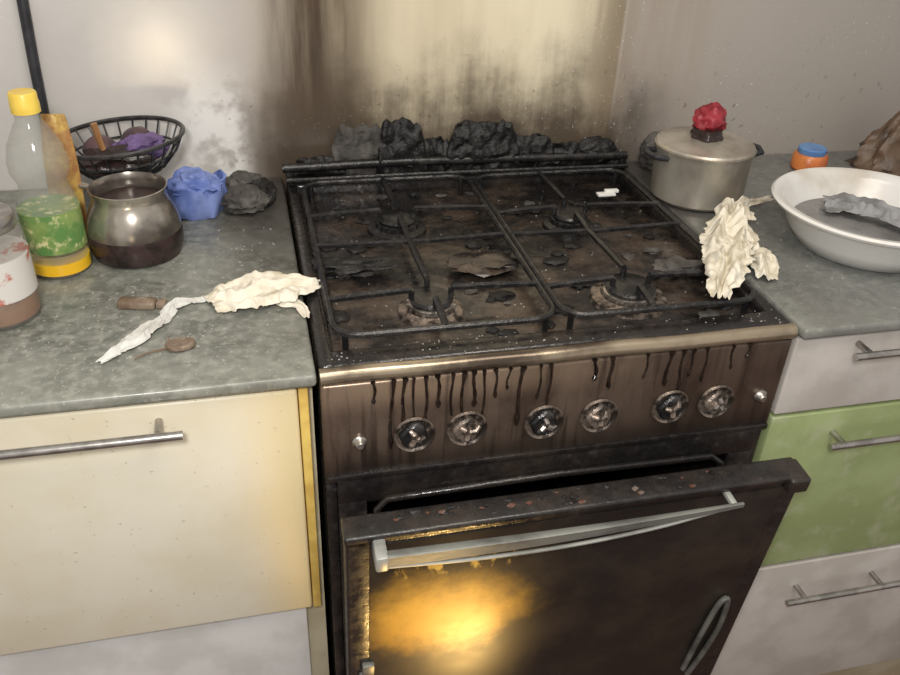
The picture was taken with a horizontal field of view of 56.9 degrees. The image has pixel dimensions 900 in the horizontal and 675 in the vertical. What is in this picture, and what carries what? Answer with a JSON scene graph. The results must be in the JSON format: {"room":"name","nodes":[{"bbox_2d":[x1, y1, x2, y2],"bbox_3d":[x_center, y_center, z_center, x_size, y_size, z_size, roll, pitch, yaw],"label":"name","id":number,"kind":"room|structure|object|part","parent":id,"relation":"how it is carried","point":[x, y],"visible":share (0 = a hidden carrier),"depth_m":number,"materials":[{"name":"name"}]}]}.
{"room":"fire-damaged room","nodes":[
{"label":"fire-damaged room","id":0,"kind":"room"},
{"bbox_2d":[0,0,899,211],"bbox_3d":[-0.082,-0.660,1.281,4.800,2.600,0.120,-5,33,-12],"label":"wall","id":1,"kind":"structure","parent":0,"point":[254,86],"depth_m":1.37,"materials":[{"name":"paint"}]},
{"bbox_2d":[16,0,49,124],"bbox_3d":[-0.589,-0.784,0.972,0.022,1.300,0.016,-5,33,-12],"label":"cable","id":2,"kind":"object","parent":1,"relation":"attached to","point":[23,6],"visible":0.44,"depth_m":1.20,"materials":[{"name":"plastic"}]},
{"bbox_3d":[0.242,1.333,0.634,4.800,0.050,3.190,-5,33,-12],"label":"floor","id":3,"kind":"structure","parent":0,"visible":0},
{"bbox_2d":[0,178,328,674],"bbox_3d":[-0.860,0.330,1.248,1.296,0.901,0.624,-5,33,-12],"label":"kitchen cabinet","id":4,"kind":"object","parent":3,"relation":"on","point":[160,512],"depth_m":0.99,"materials":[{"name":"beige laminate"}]},
{"bbox_2d":[0,202,40,328],"bbox_3d":[-0.531,-0.082,0.960,0.087,0.131,0.087,-5,33,-12],"label":"jar","id":5,"kind":"object","parent":4,"relation":"on","point":[19,297],"visible":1,"depth_m":0.95,"materials":[{"name":"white glass"}]},
{"bbox_3d":[-0.529,-0.131,0.930,0.077,0.017,0.077,-5,33,-12],"label":"lid","id":6,"kind":"part","parent":5,"relation":"part of","materials":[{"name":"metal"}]},
{"bbox_2d":[7,88,91,277],"bbox_3d":[-0.507,-0.190,1.036,0.074,0.234,0.074,-5,33,-12],"label":"oil bottle","id":7,"kind":"object","parent":4,"relation":"on","point":[52,225],"visible":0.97,"depth_m":1.04,"materials":[{"name":"multicoloured"}]},
{"bbox_2d":[41,114,88,244],"bbox_3d":[-0.515,-0.207,1.106,0.044,0.184,0.027,12,34,15],"label":"packet","id":8,"kind":"object","parent":4,"relation":"on","point":[61,167],"visible":0.56,"depth_m":1.08,"materials":[{"name":"orange plastic"}]},
{"bbox_3d":[-0.434,0.111,0.865,0.300,0.010,0.036,-5,33,-12],"label":"bar handle","id":9,"kind":"part","parent":4,"relation":"part of","materials":[{"name":"metal"}]},
{"bbox_2d":[69,115,185,179],"bbox_3d":[-0.488,-0.264,1.240,0.189,0.136,0.178,-11,35,-21],"label":"wire fruit basket","id":10,"kind":"object","parent":4,"relation":"on","point":[138,148],"visible":0.73,"depth_m":1.20,"materials":[{"name":"black metal"}]},
{"bbox_3d":[-0.501,-0.279,1.191,0.014,0.059,0.013,-9,34,-10],"label":"wooden spatula handle","id":11,"kind":"part","parent":10,"relation":"part of","materials":[{"name":"brown wood"}]},
{"bbox_2d":[78,172,183,267],"bbox_3d":[-0.430,-0.159,1.121,0.129,0.098,0.124,-16,37,-26],"label":"metal pot","id":12,"kind":"object","parent":4,"relation":"on","point":[132,220],"visible":0.99,"depth_m":1.09,"materials":[{"name":"silver metal"}]},
{"bbox_3d":[-0.494,-0.180,1.126,0.041,0.068,0.011,11,33,13],"label":"handle","id":13,"kind":"part","parent":12,"relation":"part of","materials":[{"name":"metal"}]},
{"bbox_2d":[117,296,166,309],"bbox_3d":[-0.378,-0.042,1.020,0.058,0.011,0.018,1,32,-2],"label":"cork","id":14,"kind":"object","parent":4,"relation":"on","point":[125,303],"visible":1,"depth_m":1.01,"materials":[{"name":"brown wood"}]},
{"bbox_3d":[-0.469,0.233,0.968,0.594,0.362,0.021,-5,33,-12],"label":"drawer","id":15,"kind":"part","parent":4,"relation":"part of","materials":[{"name":"beige laminate"}]},
{"bbox_2d":[0,178,316,417],"bbox_3d":[-0.845,-0.050,1.024,1.296,0.016,0.595,-5,33,-12],"label":"countertop","id":16,"kind":"structure","parent":4,"relation":"on","point":[48,364],"depth_m":0.97,"materials":[{"name":"grey stone"}]},
{"bbox_2d":[133,335,195,358],"bbox_3d":[-0.327,0.008,0.947,0.069,0.008,0.037,-11,35,-21],"label":"spoon","id":17,"kind":"object","parent":4,"relation":"on","point":[179,344],"visible":1,"depth_m":0.94,"materials":[{"name":"brown wood"}]},
{"bbox_2d":[166,166,226,220],"bbox_3d":[-0.384,-0.221,1.255,0.095,0.062,0.094,-5,33,-12],"label":"plastic bag","id":18,"kind":"object","parent":4,"relation":"on","point":[197,194],"visible":0.95,"depth_m":1.23,"materials":[{"name":"blue plastic"}]},
{"bbox_2d":[96,270,320,363],"bbox_3d":[-0.291,-0.041,1.012,0.288,0.023,0.127,-14,36,-24],"label":"rag","id":19,"kind":"object","parent":4,"relation":"on","point":[254,289],"visible":1,"depth_m":1.03,"materials":[{"name":"fabric"}]},
{"bbox_2d":[221,170,276,213],"bbox_3d":[-0.317,-0.231,1.296,0.092,0.035,0.130,-5,33,-12],"label":"lump","id":20,"kind":"object","parent":4,"relation":"on","point":[247,192],"visible":0.94,"depth_m":1.26,"materials":[{"name":"grey fabric"}]},
{"bbox_2d":[282,151,810,674],"bbox_3d":[0.079,0.257,1.397,0.610,0.940,0.700,-5,33,-12],"label":"gas stove","id":21,"kind":"object","parent":3,"relation":"on","point":[539,422],"visible":1,"depth_m":1.08,"materials":[{"name":"metal"}]},
{"bbox_3d":[-0.111,0.447,1.107,0.020,0.040,0.009,-5,39,-12],"label":"peeled trim","id":22,"kind":"part","parent":21,"relation":"part of","materials":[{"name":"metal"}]},
{"bbox_3d":[-0.081,-0.174,1.271,0.066,0.014,0.066,-5,33,-12],"label":"burner crown","id":23,"kind":"part","parent":21,"relation":"part of","materials":[{"name":"metal"}]},
{"bbox_3d":[-0.082,-0.169,1.274,0.092,0.009,0.092,-5,33,-12],"label":"burner","id":24,"kind":"part","parent":21,"relation":"part of","materials":[{"name":"metal"}]},
{"bbox_3d":[-0.025,-0.036,1.070,0.087,0.009,0.087,-5,33,-12],"label":"burner","id":25,"kind":"part","parent":21,"relation":"part of","materials":[{"name":"metal"}]},
{"bbox_3d":[-0.025,-0.042,1.066,0.063,0.014,0.062,-5,33,-12],"label":"burner crown","id":26,"kind":"part","parent":21,"relation":"part of","materials":[{"name":"silver metal"}]},
{"bbox_3d":[0.021,-0.302,1.418,0.605,0.022,0.018,-5,33,-12],"label":"rail","id":27,"kind":"part","parent":21,"relation":"part of","materials":[{"name":"metal"}]},
{"bbox_2d":[293,117,618,177],"bbox_3d":[0.025,-0.330,1.416,0.589,0.101,0.047,-5,33,-12],"label":"debris","id":28,"kind":"object","parent":21,"relation":"on","point":[401,138],"visible":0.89,"depth_m":1.40,"materials":[{"name":"black"}]},
{"bbox_3d":[0.025,-0.282,1.419,0.600,0.010,0.009,-5,33,-12],"label":"rail","id":29,"kind":"part","parent":21,"relation":"part of","materials":[{"name":"metal"}]},
{"bbox_2d":[286,168,789,378],"bbox_3d":[0.081,-0.129,1.230,0.600,0.034,0.558,-5,33,-12],"label":"cooktop","id":30,"kind":"object","parent":21,"relation":"in","point":[574,254],"depth_m":1.14,"materials":[{"name":"black metal"}]},
{"bbox_2d":[337,430,756,674],"bbox_3d":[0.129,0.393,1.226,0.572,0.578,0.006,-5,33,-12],"label":"oven","id":31,"kind":"object","parent":21,"relation":"in","point":[356,488],"depth_m":1.07,"materials":[{"name":"black metal"}]},
{"bbox_3d":[0.142,0.081,1.039,0.600,0.136,0.020,-5,33,-12],"label":"control panel","id":32,"kind":"part","parent":21,"relation":"part of","materials":[{"name":"metal"}]},
{"bbox_3d":[0.140,0.231,0.979,0.455,0.023,0.011,-5,39,-12],"label":"door handle","id":33,"kind":"part","parent":21,"relation":"part of","materials":[{"name":"metal"}]},
{"bbox_3d":[0.187,-0.179,1.311,0.083,0.009,0.083,-5,33,-12],"label":"burner","id":34,"kind":"part","parent":21,"relation":"part of","materials":[{"name":"metal"}]},
{"bbox_3d":[0.147,0.412,1.180,0.588,0.558,0.030,-5,39,-12],"label":"door frame","id":35,"kind":"part","parent":21,"relation":"part of","materials":[{"name":"black metal"}]},
{"bbox_3d":[0.187,-0.185,1.308,0.060,0.014,0.059,-5,33,-12],"label":"burner crown","id":36,"kind":"part","parent":21,"relation":"part of","materials":[{"name":"metal"}]},
{"bbox_3d":[0.151,0.415,1.166,0.532,0.510,0.008,-5,39,-12],"label":"door glass","id":37,"kind":"part","parent":21,"relation":"part of","materials":[{"name":"black glass"}]},
{"bbox_3d":[0.166,0.202,1.011,0.594,0.026,0.042,-5,39,-12],"label":"door trim","id":38,"kind":"part","parent":21,"relation":"part of","materials":[{"name":"black metal"}]},
{"bbox_3d":[0.240,-0.055,1.119,0.106,0.009,0.106,-5,33,-12],"label":"burner","id":39,"kind":"part","parent":21,"relation":"part of","materials":[{"name":"metal"}]},
{"bbox_3d":[0.240,-0.061,1.115,0.076,0.014,0.075,-5,33,-12],"label":"burner crown","id":40,"kind":"part","parent":21,"relation":"part of","materials":[{"name":"silver metal"}]},
{"bbox_2d":[624,150,899,674],"bbox_3d":[0.920,0.168,1.637,1.146,0.901,0.624,-5,33,-12],"label":"kitchen cabinet","id":41,"kind":"object","parent":3,"relation":"on","point":[823,598],"depth_m":1.27,"materials":[{"name":"green laminate"}]},
{"bbox_2d":[638,130,661,169],"bbox_3d":[0.371,-0.338,1.487,0.063,0.066,0.061,-5,33,-12],"label":"lump","id":42,"kind":"object","parent":41,"relation":"on","point":[644,160],"visible":0.41,"depth_m":1.47,"materials":[{"name":"grey"}]},
{"bbox_2d":[643,102,763,211],"bbox_3d":[0.415,-0.306,1.357,0.162,0.154,0.177,23,37,29],"label":"cooking pot","id":43,"kind":"object","parent":41,"relation":"on","point":[697,166],"visible":0.99,"depth_m":1.32,"materials":[{"name":"silver metal"}]},
{"bbox_3d":[0.329,-0.297,1.338,0.031,0.013,0.052,-5,33,-12],"label":"pot handle","id":44,"kind":"part","parent":43,"relation":"part of","materials":[{"name":"black plastic"}]},
{"bbox_3d":[0.414,-0.278,1.374,0.162,0.088,0.162,-5,33,-12],"label":"pot","id":45,"kind":"part","parent":43,"relation":"part of","materials":[{"name":"metal"}]},
{"bbox_3d":[0.416,-0.319,1.348,0.160,0.014,0.160,-5,33,-12],"label":"pot lid","id":46,"kind":"part","parent":43,"relation":"part of","materials":[{"name":"metal"}]},
{"bbox_3d":[0.418,-0.355,1.329,0.057,0.042,0.050,-19,38,-30],"label":"melted red knob","id":47,"kind":"part","parent":43,"relation":"part of","materials":[{"name":"red plastic"}]},
{"bbox_3d":[0.501,-0.313,1.376,0.031,0.013,0.052,-5,33,-12],"label":"pot handle","id":48,"kind":"part","parent":43,"relation":"part of","materials":[{"name":"black plastic"}]},
{"bbox_2d":[699,195,779,299],"bbox_3d":[0.426,-0.157,1.214,0.114,0.052,0.427,11,33,13],"label":"rag","id":49,"kind":"object","parent":41,"relation":"on","point":[730,244],"visible":1,"depth_m":1.16,"materials":[{"name":"fabric"}]},
{"bbox_2d":[624,150,899,339],"bbox_3d":[0.935,-0.211,1.411,1.146,0.016,0.601,-5,33,-12],"label":"countertop","id":50,"kind":"structure","parent":41,"relation":"on","point":[824,298],"depth_m":1.16,"materials":[{"name":"grey stone"}]},
{"bbox_3d":[0.902,0.458,1.494,0.994,0.323,0.021,-5,33,-12],"label":"drawer","id":51,"kind":"part","parent":41,"relation":"part of","materials":[{"name":"white laminate"}]},
{"bbox_2d":[790,143,828,169],"bbox_3d":[0.661,-0.330,1.523,0.062,0.042,0.062,-5,33,-12],"label":"sauce jar","id":52,"kind":"object","parent":41,"relation":"on","point":[807,155],"visible":0.87,"depth_m":1.50,"materials":[{"name":"orange plastic"}]},
{"bbox_3d":[0.914,0.188,1.324,0.994,0.303,0.021,-5,33,-12],"label":"green drawer","id":53,"kind":"part","parent":41,"relation":"part of","materials":[{"name":"green laminate"}]},
{"bbox_2d":[771,167,899,272],"bbox_3d":[0.627,-0.170,1.244,0.293,0.069,0.293,-5,33,-12],"label":"basin","id":54,"kind":"object","parent":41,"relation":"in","point":[850,217],"visible":1,"depth_m":1.25,"materials":[{"name":"white metal"}]},
{"bbox_3d":[0.923,0.004,1.207,0.994,0.123,0.021,-5,33,-12],"label":"drawer","id":55,"kind":"part","parent":41,"relation":"part of","materials":[{"name":"white laminate"}]},
{"bbox_3d":[0.636,0.407,1.353,0.212,0.010,0.036,-5,33,-12],"label":"bar handle","id":56,"kind":"part","parent":41,"relation":"part of","materials":[{"name":"metal"}]},
{"bbox_3d":[0.633,0.134,1.177,0.234,0.010,0.036,-5,33,-12],"label":"bar handle","id":57,"kind":"part","parent":41,"relation":"part of","materials":[{"name":"metal"}]},
{"bbox_2d":[844,111,899,175],"bbox_3d":[0.826,-0.367,1.534,0.148,0.108,0.110,-5,33,-12],"label":"paper bag","id":58,"kind":"object","parent":41,"relation":"on","point":[880,150],"visible":0.99,"depth_m":1.52,"materials":[{"name":"brown paper"}]},
{"bbox_3d":[0.624,0.008,1.093,0.226,0.010,0.036,-5,33,-12],"label":"bar handle","id":59,"kind":"part","parent":41,"relation":"part of","materials":[{"name":"metal"}]}
]}

